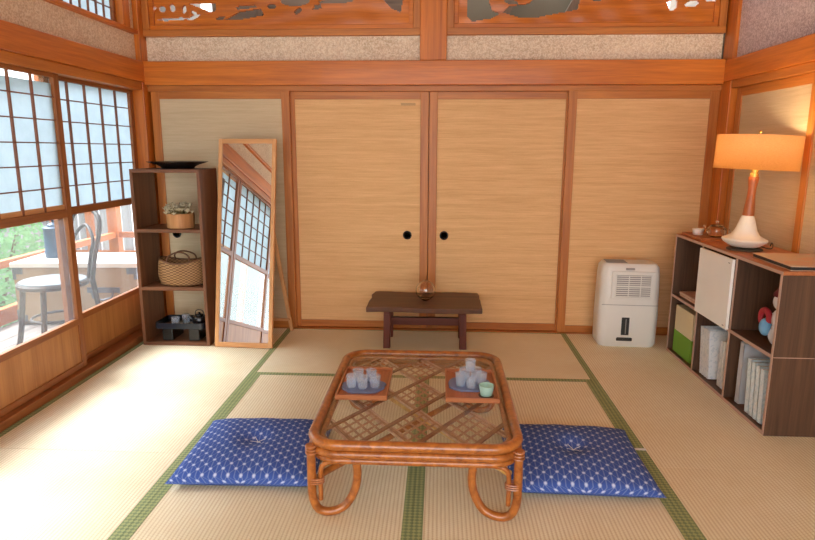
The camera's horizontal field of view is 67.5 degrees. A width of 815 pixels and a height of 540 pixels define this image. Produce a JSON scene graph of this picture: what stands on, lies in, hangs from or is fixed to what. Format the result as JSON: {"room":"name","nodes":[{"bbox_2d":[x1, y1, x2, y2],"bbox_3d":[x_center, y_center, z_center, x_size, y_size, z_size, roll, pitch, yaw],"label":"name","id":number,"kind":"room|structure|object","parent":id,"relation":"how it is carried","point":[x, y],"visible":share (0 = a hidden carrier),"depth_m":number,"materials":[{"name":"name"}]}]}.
{"room":"traditional dwelling","nodes":[
{"label":"traditional dwelling","id":0,"kind":"room"},
{"bbox_2d":[0,321,61,352],"bbox_3d":[-2.566,0.825,2.595,1.076,0.040,7.500,1,11,3],"label":"floor","id":1,"kind":"structure","parent":0,"point":[9,333],"depth_m":4.37,"materials":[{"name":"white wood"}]},
{"bbox_2d":[15,211,101,345],"bbox_3d":[-2.240,0.072,3.915,0.433,0.941,0.477,8,14,35],"label":"bentwood chair","id":2,"kind":"object","parent":1,"relation":"on","point":[42,284],"visible":0.56,"depth_m":3.89,"materials":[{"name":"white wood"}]},
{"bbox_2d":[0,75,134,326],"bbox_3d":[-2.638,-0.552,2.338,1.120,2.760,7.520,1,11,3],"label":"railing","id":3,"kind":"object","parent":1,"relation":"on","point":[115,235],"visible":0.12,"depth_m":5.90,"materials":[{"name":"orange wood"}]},
{"bbox_2d":[9,252,138,323],"bbox_3d":[-2.461,0.139,4.747,0.930,0.475,0.510,0,11,-1],"label":"outdoor table","id":4,"kind":"object","parent":1,"relation":"on","point":[116,274],"visible":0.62,"depth_m":4.53,"materials":[{"name":"metal"}]},
{"bbox_2d":[42,220,65,257],"bbox_3d":[-2.718,-0.252,4.708,0.164,0.300,0.164,1,11,3],"label":"canister","id":5,"kind":"object","parent":4,"relation":"on","point":[49,236],"visible":0.46,"depth_m":4.64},
{"bbox_2d":[0,0,135,59],"bbox_3d":[-1.940,-1.395,2.107,0.055,0.770,3.865,1,11,3],"label":"wall","id":6,"kind":"structure","parent":0,"point":[40,15],"depth_m":3.33,"materials":[{"name":"beige paint"}]},
{"bbox_2d":[0,20,144,81],"bbox_3d":[-1.921,-0.966,2.244,0.110,0.130,4.070,1,11,3],"label":"beam","id":7,"kind":"structure","parent":6,"relation":"attached to","point":[14,38],"depth_m":3.23,"materials":[{"name":"brown wood"}]},
{"bbox_2d":[0,50,141,89],"bbox_3d":[-1.954,-0.860,2.188,0.134,0.055,3.915,1,11,3],"label":"beam","id":8,"kind":"structure","parent":7,"relation":"attached to","point":[6,57],"depth_m":3.29,"materials":[{"name":"brown wood"}]},
{"bbox_2d":[62,0,115,21],"bbox_3d":[-1.871,-1.679,3.351,0.030,0.454,0.920,1,11,3],"label":"window","id":9,"kind":"structure","parent":6,"relation":"in","point":[105,8],"depth_m":3.69,"materials":[{"name":"white paper"}]},
{"bbox_2d":[43,0,137,34],"bbox_3d":[-1.935,-1.194,2.121,0.108,0.026,3.915,1,11,3],"label":"beam","id":10,"kind":"structure","parent":6,"relation":"attached to","point":[60,3],"depth_m":3.50,"materials":[{"name":"brown wood"}]},
{"bbox_2d":[115,0,130,27],"bbox_3d":[-1.829,-1.835,3.834,0.090,0.575,0.090,1,11,3],"label":"post","id":11,"kind":"object","parent":6,"relation":"attached to","point":[121,6],"visible":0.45,"depth_m":3.84,"materials":[{"name":"brown wood"}]},
{"bbox_2d":[0,328,814,539],"bbox_3d":[0.019,1.024,1.732,3.990,0.122,6.000,1,11,3],"label":"floor","id":12,"kind":"structure","parent":0,"point":[95,461],"depth_m":2.60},
{"bbox_2d":[0,328,142,432],"bbox_3d":[-1.954,0.809,2.516,0.146,0.105,3.915,1,11,3],"label":"trim","id":13,"kind":"structure","parent":12,"relation":"on","point":[98,361],"depth_m":3.37,"materials":[{"name":"brown wood"}]},
{"bbox_2d":[0,63,87,417],"bbox_3d":[-1.894,-0.153,2.933,0.026,1.621,0.940,1,11,3],"label":"door","id":14,"kind":"structure","parent":13,"relation":"on","point":[34,179],"depth_m":3.09,"materials":[{"name":"brown wood"}]},
{"bbox_2d":[38,76,141,359],"bbox_3d":[-1.894,-0.325,3.803,0.026,1.621,0.950,1,11,3],"label":"shoji sliding door","id":15,"kind":"structure","parent":13,"relation":"on","point":[99,119],"depth_m":3.74,"materials":[{"name":"white paper"}]},
{"bbox_2d":[131,0,166,315],"bbox_3d":[-1.831,-0.854,4.259,0.110,2.665,0.155,1,11,3],"label":"post","id":16,"kind":"object","parent":12,"relation":"on","point":[142,106],"visible":0.13,"depth_m":4.16,"materials":[{"name":"brown wood"}]},
{"bbox_2d":[129,168,217,345],"bbox_3d":[-1.523,-0.094,4.084,0.450,1.155,0.300,1,11,3],"label":"open shelf","id":17,"kind":"object","parent":12,"relation":"on","point":[147,229],"visible":0.71,"depth_m":4.02,"materials":[{"name":"brown wood"}]},
{"bbox_2d":[146,161,208,168],"bbox_3d":[-1.493,-0.684,3.966,0.384,0.046,0.384,1,11,3],"label":"dish","id":18,"kind":"object","parent":17,"relation":"on","point":[163,164],"visible":1,"depth_m":3.87,"materials":[{"name":"ceramic"}]},
{"bbox_2d":[163,201,194,228],"bbox_3d":[-1.490,-0.360,3.972,0.197,0.168,0.222,-5,12,-23],"label":"wooden planter","id":19,"kind":"object","parent":17,"relation":"on","point":[184,219],"visible":1,"depth_m":3.92,"materials":[{"name":"brown wood"}]},
{"bbox_2d":[158,250,202,285],"bbox_3d":[-1.497,-0.018,4.056,0.324,0.223,0.201,1,11,3],"label":"wicker basket","id":20,"kind":"object","parent":17,"relation":"on","point":[172,271],"visible":0.94,"depth_m":3.98,"materials":[{"name":"beige wicker"}]},
{"bbox_2d":[156,314,205,340],"bbox_3d":[-1.506,0.394,4.148,0.336,0.125,0.220,1,11,3],"label":"tray stand","id":21,"kind":"object","parent":17,"relation":"on","point":[172,328],"visible":0.78,"depth_m":4.07,"materials":[{"name":"paint"}]},
{"bbox_2d":[156,314,205,329],"bbox_3d":[-1.506,0.352,4.140,0.336,0.040,0.220,1,11,3],"label":"tray","id":22,"kind":"object","parent":21,"relation":"on","point":[165,323],"depth_m":4.04,"materials":[{"name":"black paint"}]},
{"bbox_2d":[188,309,204,323],"bbox_3d":[-1.409,0.311,4.121,0.120,0.098,0.106,9,14,39],"label":"teapot","id":23,"kind":"object","parent":21,"relation":"on","point":[198,318],"visible":0.94,"depth_m":4.09,"materials":[{"name":"ceramic"}]},
{"bbox_2d":[165,418,331,486],"bbox_3d":[-0.631,0.747,2.579,0.574,0.091,0.552,0,11,1],"label":"floor cushion","id":24,"kind":"object","parent":12,"relation":"on","point":[232,451],"visible":0.83,"depth_m":2.43,"materials":[{"name":"fabric"}]},
{"bbox_2d":[215,139,293,347],"bbox_3d":[-1.058,-0.187,4.071,0.454,1.347,0.407,1,11,5],"label":"mirror","id":25,"kind":"object","parent":12,"relation":"on","point":[247,246],"visible":1,"depth_m":4.01,"materials":[{"name":"brown wood"}]},
{"bbox_2d":[219,144,271,342],"bbox_3d":[-1.063,-0.176,4.008,0.342,1.294,0.255,1,11,5],"label":"mirror glass","id":26,"kind":"object","parent":25,"relation":"attached to","point":[245,170],"depth_m":4.01,"materials":[{"name":"silver metal"}]},
{"bbox_2d":[305,349,524,521],"bbox_3d":[0.046,0.642,2.571,0.761,0.307,1.001,1,11,3],"label":"table","id":27,"kind":"object","parent":12,"relation":"on","point":[461,453],"visible":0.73,"depth_m":2.18,"materials":[{"name":"brown wicker"}]},
{"bbox_2d":[335,366,392,400],"bbox_3d":[-0.178,0.478,2.594,0.208,0.020,0.330,1,11,3],"label":"wooden tray","id":28,"kind":"object","parent":27,"relation":"on","point":[386,373],"visible":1,"depth_m":2.65,"materials":[{"name":"brown wood"}]},
{"bbox_2d":[342,378,385,393],"bbox_3d":[-0.183,0.485,2.557,0.186,0.008,0.165,1,11,3],"label":"plate","id":29,"kind":"object","parent":28,"relation":"on","point":[351,386],"visible":0.99,"depth_m":2.54,"materials":[{"name":"grey ceramic"}]},
{"bbox_2d":[445,368,499,403],"bbox_3d":[0.267,0.484,2.571,0.214,0.020,0.330,1,11,3],"label":"wooden tray","id":30,"kind":"object","parent":27,"relation":"on","point":[455,396],"visible":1,"depth_m":2.51,"materials":[{"name":"brown wood"}]},
{"bbox_2d":[448,376,489,391],"bbox_3d":[0.263,0.481,2.584,0.181,0.008,0.171,1,11,3],"label":"plate","id":31,"kind":"object","parent":30,"relation":"on","point":[454,383],"visible":0.75,"depth_m":2.57,"materials":[{"name":"grey ceramic"}]},
{"bbox_3d":[0.318,0.507,2.466,0.064,0.004,0.064,1,11,3],"label":"coaster","id":32,"kind":"object","parent":30,"relation":"on","visible":0},
{"bbox_2d":[479,382,493,396],"bbox_3d":[0.318,0.484,2.461,0.062,0.043,0.062,1,11,3],"label":"cup","id":33,"kind":"object","parent":32,"relation":"on","point":[486,388],"visible":1,"depth_m":2.44,"materials":[{"name":"green ceramic"}]},
{"bbox_2d":[366,291,481,349],"bbox_3d":[0.116,0.344,4.113,0.744,0.296,0.479,1,11,3],"label":"bench","id":34,"kind":"object","parent":12,"relation":"on","point":[388,302],"visible":0.94,"depth_m":4.01,"materials":[{"name":"brown wood"}]},
{"bbox_2d":[416,280,435,300],"bbox_3d":[0.120,0.133,4.061,0.132,0.137,0.132,1,11,3],"label":"glass vase","id":35,"kind":"object","parent":34,"relation":"on","point":[425,290],"visible":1,"depth_m":4.01,"materials":[{"name":"glass"}]},
{"bbox_2d":[501,424,665,497],"bbox_3d":[0.703,0.763,2.521,0.612,0.091,0.552,1,11,4],"label":"floor cushion","id":36,"kind":"object","parent":12,"relation":"on","point":[559,459],"visible":0.82,"depth_m":2.38,"materials":[{"name":"fabric"}]},
{"bbox_2d":[592,259,659,346],"bbox_3d":[1.463,0.218,4.088,0.388,0.561,0.230,1,11,6],"label":"dehumidifier","id":37,"kind":"object","parent":12,"relation":"on","point":[625,312],"visible":1,"depth_m":3.99,"materials":[{"name":"white plastic"}]},
{"bbox_2d":[603,259,626,262],"bbox_3d":[1.381,-0.059,4.051,0.130,0.004,0.116,1,11,6],"label":"vent","id":38,"kind":"object","parent":37,"relation":"attached to","point":[604,260],"depth_m":4.05,"materials":[{"name":"grey plastic"}]},
{"bbox_2d":[615,275,652,297],"bbox_3d":[1.464,0.107,3.951,0.225,0.142,0.005,1,11,6],"label":"grille","id":39,"kind":"object","parent":37,"relation":"attached to","point":[635,287],"depth_m":3.95,"materials":[{"name":"white plastic"}]},
{"bbox_2d":[707,0,742,227],"bbox_3d":[2.093,-0.788,3.994,0.105,2.665,0.150,1,11,3],"label":"post","id":40,"kind":"object","parent":12,"relation":"on","point":[726,109],"visible":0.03,"depth_m":3.92,"materials":[{"name":"brown wood"}]},
{"bbox_2d":[666,234,814,436],"bbox_3d":[1.820,0.267,3.310,0.352,0.768,1.226,1,11,3],"label":"bookcase","id":41,"kind":"object","parent":12,"relation":"on","point":[731,287],"visible":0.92,"depth_m":3.06,"materials":[{"name":"brown wood"}]},
{"bbox_2d":[672,304,695,363],"bbox_3d":[1.833,0.393,3.771,0.260,0.300,0.270,1,11,3],"label":"storage box","id":42,"kind":"object","parent":41,"relation":"on","point":[683,337],"visible":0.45,"depth_m":3.75,"materials":[{"name":"beige fabric"}]},
{"bbox_2d":[680,294,694,303],"bbox_3d":[1.826,0.185,3.685,0.240,0.012,0.300,1,11,3],"label":"magazine","id":43,"kind":"object","parent":41,"relation":"on","point":[683,296],"visible":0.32,"depth_m":3.71,"materials":[{"name":"orange paper"}]},
{"bbox_2d":[679,291,695,300],"bbox_3d":[1.831,0.170,3.696,0.240,0.012,0.300,0,11,1],"label":"magazine","id":44,"kind":"object","parent":43,"relation":"on","point":[691,295],"visible":0.32,"depth_m":3.77,"materials":[{"name":"orange paper"}]},
{"bbox_2d":[682,232,722,240],"bbox_3d":[1.815,-0.203,3.670,0.210,0.014,0.290,1,11,3],"label":"serving tray","id":45,"kind":"object","parent":41,"relation":"on","point":[704,237],"visible":0.52,"depth_m":3.62,"materials":[{"name":"brown wood"}]},
{"bbox_2d":[692,228,703,234],"bbox_3d":[1.779,-0.235,3.737,0.068,0.037,0.068,1,11,3],"label":"cup","id":46,"kind":"object","parent":45,"relation":"on","point":[696,231],"visible":1,"depth_m":3.71,"materials":[{"name":"beige ceramic"}]},
{"bbox_2d":[703,220,730,236],"bbox_3d":[1.850,-0.248,3.647,0.112,0.098,0.182,1,11,3],"label":"glass teapot","id":47,"kind":"object","parent":45,"relation":"on","point":[714,230],"visible":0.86,"depth_m":3.62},
{"bbox_2d":[699,326,721,372],"bbox_3d":[1.763,0.458,3.505,0.150,0.273,0.065,1,11,3],"label":"paperback","id":48,"kind":"object","parent":41,"relation":"on","point":[702,327],"visible":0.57,"depth_m":3.50,"materials":[{"name":"white paper"}]},
{"bbox_2d":[701,328,722,374],"bbox_3d":[1.762,0.466,3.475,0.150,0.269,0.064,1,11,3],"label":"paperback","id":49,"kind":"object","parent":41,"relation":"on","point":[703,344],"visible":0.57,"depth_m":3.48,"materials":[{"name":"white paper"}]},
{"bbox_2d":[704,329,726,376],"bbox_3d":[1.760,0.470,3.446,0.150,0.273,0.065,1,11,3],"label":"paperback","id":50,"kind":"object","parent":41,"relation":"on","point":[706,330],"visible":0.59,"depth_m":3.45,"materials":[{"name":"white paper"}]},
{"bbox_2d":[706,331,727,378],"bbox_3d":[1.758,0.478,3.417,0.150,0.269,0.064,1,11,3],"label":"paperback","id":51,"kind":"object","parent":41,"relation":"on","point":[714,338],"visible":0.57,"depth_m":3.40,"materials":[{"name":"white paper"}]},
{"bbox_2d":[716,341,723,386],"bbox_3d":[1.765,0.509,3.302,0.145,0.252,0.029,1,11,3],"label":"paperback","id":52,"kind":"object","parent":41,"relation":"on","point":[722,342],"visible":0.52,"depth_m":3.31,"materials":[{"name":"beige paper"}]},
{"bbox_2d":[719,341,726,388],"bbox_3d":[1.763,0.511,3.270,0.145,0.260,0.029,1,11,3],"label":"paperback","id":53,"kind":"object","parent":41,"relation":"on","point":[725,342],"visible":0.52,"depth_m":3.27,"materials":[{"name":"beige paper"}]},
{"bbox_2d":[726,246,762,251],"bbox_3d":[1.779,-0.111,3.221,0.174,0.008,0.174,1,11,3],"label":"mat","id":54,"kind":"object","parent":41,"relation":"on","point":[732,248],"visible":0.83,"depth_m":3.18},
{"bbox_2d":[713,130,805,248],"bbox_3d":[1.792,-0.410,3.161,0.398,0.612,0.394,4,12,18],"label":"table lamp","id":55,"kind":"object","parent":54,"relation":"on","point":[753,152],"visible":1,"depth_m":3.00,"materials":[{"name":"beige ceramic"}]},
{"bbox_2d":[750,170,758,176],"bbox_3d":[1.789,-0.509,3.142,0.042,0.057,0.042,3,11,2],"label":"socket","id":56,"kind":"object","parent":55,"relation":"attached to","point":[754,173],"depth_m":3.13,"materials":[{"name":"gold metal"}]},
{"bbox_2d":[734,341,768,403],"bbox_3d":[1.796,0.521,3.074,0.240,0.318,0.040,1,11,3],"label":"binder","id":57,"kind":"object","parent":41,"relation":"on","point":[747,351],"visible":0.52,"depth_m":3.06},
{"bbox_2d":[744,358,769,412],"bbox_3d":[1.745,0.565,2.970,0.170,0.270,0.055,1,11,3],"label":"paperback","id":58,"kind":"object","parent":41,"relation":"on","point":[749,367],"visible":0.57,"depth_m":2.97,"materials":[{"name":"white paper"}]},
{"bbox_2d":[748,361,769,416],"bbox_3d":[1.743,0.575,2.931,0.170,0.267,0.054,1,11,3],"label":"paperback","id":59,"kind":"object","parent":41,"relation":"on","point":[754,363],"visible":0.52,"depth_m":2.93,"materials":[{"name":"white paper"}]},
{"bbox_2d":[752,365,768,419],"bbox_3d":[1.741,0.584,2.892,0.170,0.264,0.054,1,11,3],"label":"paperback","id":60,"kind":"object","parent":41,"relation":"on","point":[758,367],"visible":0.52,"depth_m":2.89,"materials":[{"name":"white paper"}]},
{"bbox_2d":[756,368,768,423],"bbox_3d":[1.738,0.593,2.853,0.170,0.261,0.054,1,11,3],"label":"paperback","id":61,"kind":"object","parent":41,"relation":"on","point":[764,372],"visible":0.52,"depth_m":2.85,"materials":[{"name":"white paper"}]},
{"bbox_2d":[758,288,778,343],"bbox_3d":[1.714,0.211,2.832,0.125,0.290,0.174,1,11,3],"label":"doll","id":62,"kind":"object","parent":41,"relation":"on","point":[766,325],"visible":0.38,"depth_m":2.83,"materials":[{"name":"red fabric"}]},
{"bbox_2d":[752,253,814,270],"bbox_3d":[1.831,-0.037,2.814,0.300,0.020,0.360,1,11,5],"label":"laptop","id":63,"kind":"object","parent":41,"relation":"on","point":[789,261],"visible":1,"depth_m":2.81,"materials":[{"name":"plastic"}]},
{"bbox_2d":[427,92,429,279],"bbox_3d":[0.149,-0.470,4.316,3.950,1.905,0.025,1,11,3],"label":"wall","id":64,"kind":"structure","parent":0,"point":[429,92],"depth_m":4.28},
{"bbox_2d":[150,91,297,326],"bbox_3d":[-1.283,-0.405,4.325,0.960,1.662,0.030,1,11,3],"label":"door","id":65,"kind":"structure","parent":64,"relation":"in","point":[187,126],"depth_m":4.24,"materials":[{"name":"paper"}]},
{"bbox_2d":[290,92,428,327],"bbox_3d":[-0.344,-0.400,4.315,0.976,1.662,0.030,1,11,3],"label":"door","id":66,"kind":"structure","parent":64,"relation":"in","point":[360,159],"depth_m":4.29,"materials":[{"name":"paper"}]},
{"bbox_2d":[273,326,666,335],"bbox_3d":[0.119,0.449,4.448,3.840,0.049,0.105,1,11,3],"label":"trim","id":67,"kind":"structure","parent":64,"relation":"attached to","point":[299,327],"depth_m":4.41,"materials":[{"name":"brown wood"}]},
{"bbox_2d":[427,91,567,330],"bbox_3d":[0.631,-0.387,4.266,0.970,1.662,0.030,1,11,3],"label":"door","id":68,"kind":"structure","parent":64,"relation":"in","point":[497,159],"depth_m":4.25,"materials":[{"name":"paper"}]},
{"bbox_2d":[556,91,719,333],"bbox_3d":[1.553,-0.367,4.181,0.974,1.662,0.030,1,11,3],"label":"door","id":69,"kind":"structure","parent":64,"relation":"in","point":[638,166],"depth_m":4.13,"materials":[{"name":"beige paper"}]},
{"bbox_2d":[146,34,723,60],"bbox_3d":[0.126,-1.475,4.072,3.840,0.170,0.038,1,11,3],"label":"wall","id":70,"kind":"structure","parent":0,"point":[663,46],"depth_m":4.05,"materials":[{"name":"beige paint"}]},
{"bbox_2d":[141,0,419,37],"bbox_3d":[-0.843,-1.857,4.027,1.860,0.600,0.080,1,11,3],"label":"transom","id":71,"kind":"object","parent":70,"relation":"attached to","point":[356,17],"visible":1,"depth_m":4.05,"materials":[{"name":"brown wood"}]},
{"bbox_2d":[143,59,725,85],"bbox_3d":[0.134,-1.309,4.070,3.809,0.155,0.145,1,11,3],"label":"beam","id":72,"kind":"structure","parent":70,"relation":"attached to","point":[607,71],"depth_m":4.00,"materials":[{"name":"brown wood"}]},
{"bbox_2d":[420,0,446,59],"bbox_3d":[0.173,-1.766,3.996,0.175,0.760,0.110,1,11,3],"label":"post","id":73,"kind":"object","parent":72,"relation":"on","point":[433,13],"visible":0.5,"depth_m":3.98,"materials":[{"name":"brown wood"}]},
{"bbox_2d":[147,85,721,91],"bbox_3d":[0.135,-1.224,4.119,3.940,0.040,0.102,1,11,3],"label":"beam","id":74,"kind":"structure","parent":72,"relation":"attached to","point":[493,88],"depth_m":4.07,"materials":[{"name":"brown wood"}]},
{"bbox_2d":[447,0,728,35],"bbox_3d":[1.149,-1.830,3.926,1.780,0.600,0.080,1,11,3],"label":"transom","id":75,"kind":"object","parent":70,"relation":"attached to","point":[603,17],"visible":1,"depth_m":3.94,"materials":[{"name":"brown wood"}]},
{"bbox_2d":[145,0,728,58],"bbox_3d":[0.172,-1.864,4.497,4.060,0.760,1.050,1,11,3],"label":"wall","id":76,"kind":"structure","parent":0,"point":[476,9],"depth_m":4.44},
{"bbox_2d":[737,0,814,56],"bbox_3d":[2.002,-0.416,2.108,0.085,2.665,4.000,1,11,3],"label":"wall","id":77,"kind":"structure","parent":0,"point":[764,24],"depth_m":3.41,"materials":[{"name":"paint"}]},
{"bbox_2d":[724,73,813,250],"bbox_3d":[2.066,-0.241,3.558,0.028,1.662,0.900,1,11,3],"label":"door","id":78,"kind":"structure","parent":77,"relation":"in","point":[778,107],"depth_m":3.44,"materials":[{"name":"beige paper"}]},
{"bbox_2d":[724,33,814,81],"bbox_3d":[1.984,-0.906,2.048,0.108,0.130,4.070,1,11,3],"label":"beam","id":79,"kind":"structure","parent":77,"relation":"attached to","point":[801,50],"depth_m":3.34,"materials":[{"name":"brown wood"}]},
{"bbox_2d":[731,61,814,87],"bbox_3d":[1.987,-0.798,1.957,0.090,0.047,3.850,1,11,3],"label":"beam","id":80,"kind":"structure","parent":77,"relation":"attached to","point":[806,68],"depth_m":3.34,"materials":[{"name":"brown wood"}]},
{"bbox_2d":[791,71,814,253],"bbox_3d":[1.991,-0.070,2.684,0.028,1.662,0.995,1,11,3],"label":"door","id":81,"kind":"structure","parent":77,"relation":"in","point":[803,242],"depth_m":3.06,"materials":[{"name":"beige paper"}]},
{"label":"outside","id":82,"kind":"structure","parent":0,"visible":0},
{"bbox_3d":[-6.019,1.303,2.618,5.750,0.150,14.000,1,11,3],"label":"ground","id":83,"kind":"structure","parent":82,"visible":0},
{"bbox_2d":[0,222,44,327],"bbox_3d":[-3.814,-0.100,5.538,1.040,1.518,1.236,1,11,3],"label":"bush","id":84,"kind":"object","parent":83,"relation":"on","point":[6,244],"visible":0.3,"depth_m":5.53,"materials":[{"name":"green plant"}]},
{"bbox_2d":[0,204,135,303],"bbox_3d":[-2.821,-0.551,6.652,2.920,1.950,1.155,1,11,3],"label":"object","id":85,"kind":"object","parent":83,"relation":"on","point":[89,218],"visible":0.07,"depth_m":7.12,"materials":[{"name":"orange wood"}]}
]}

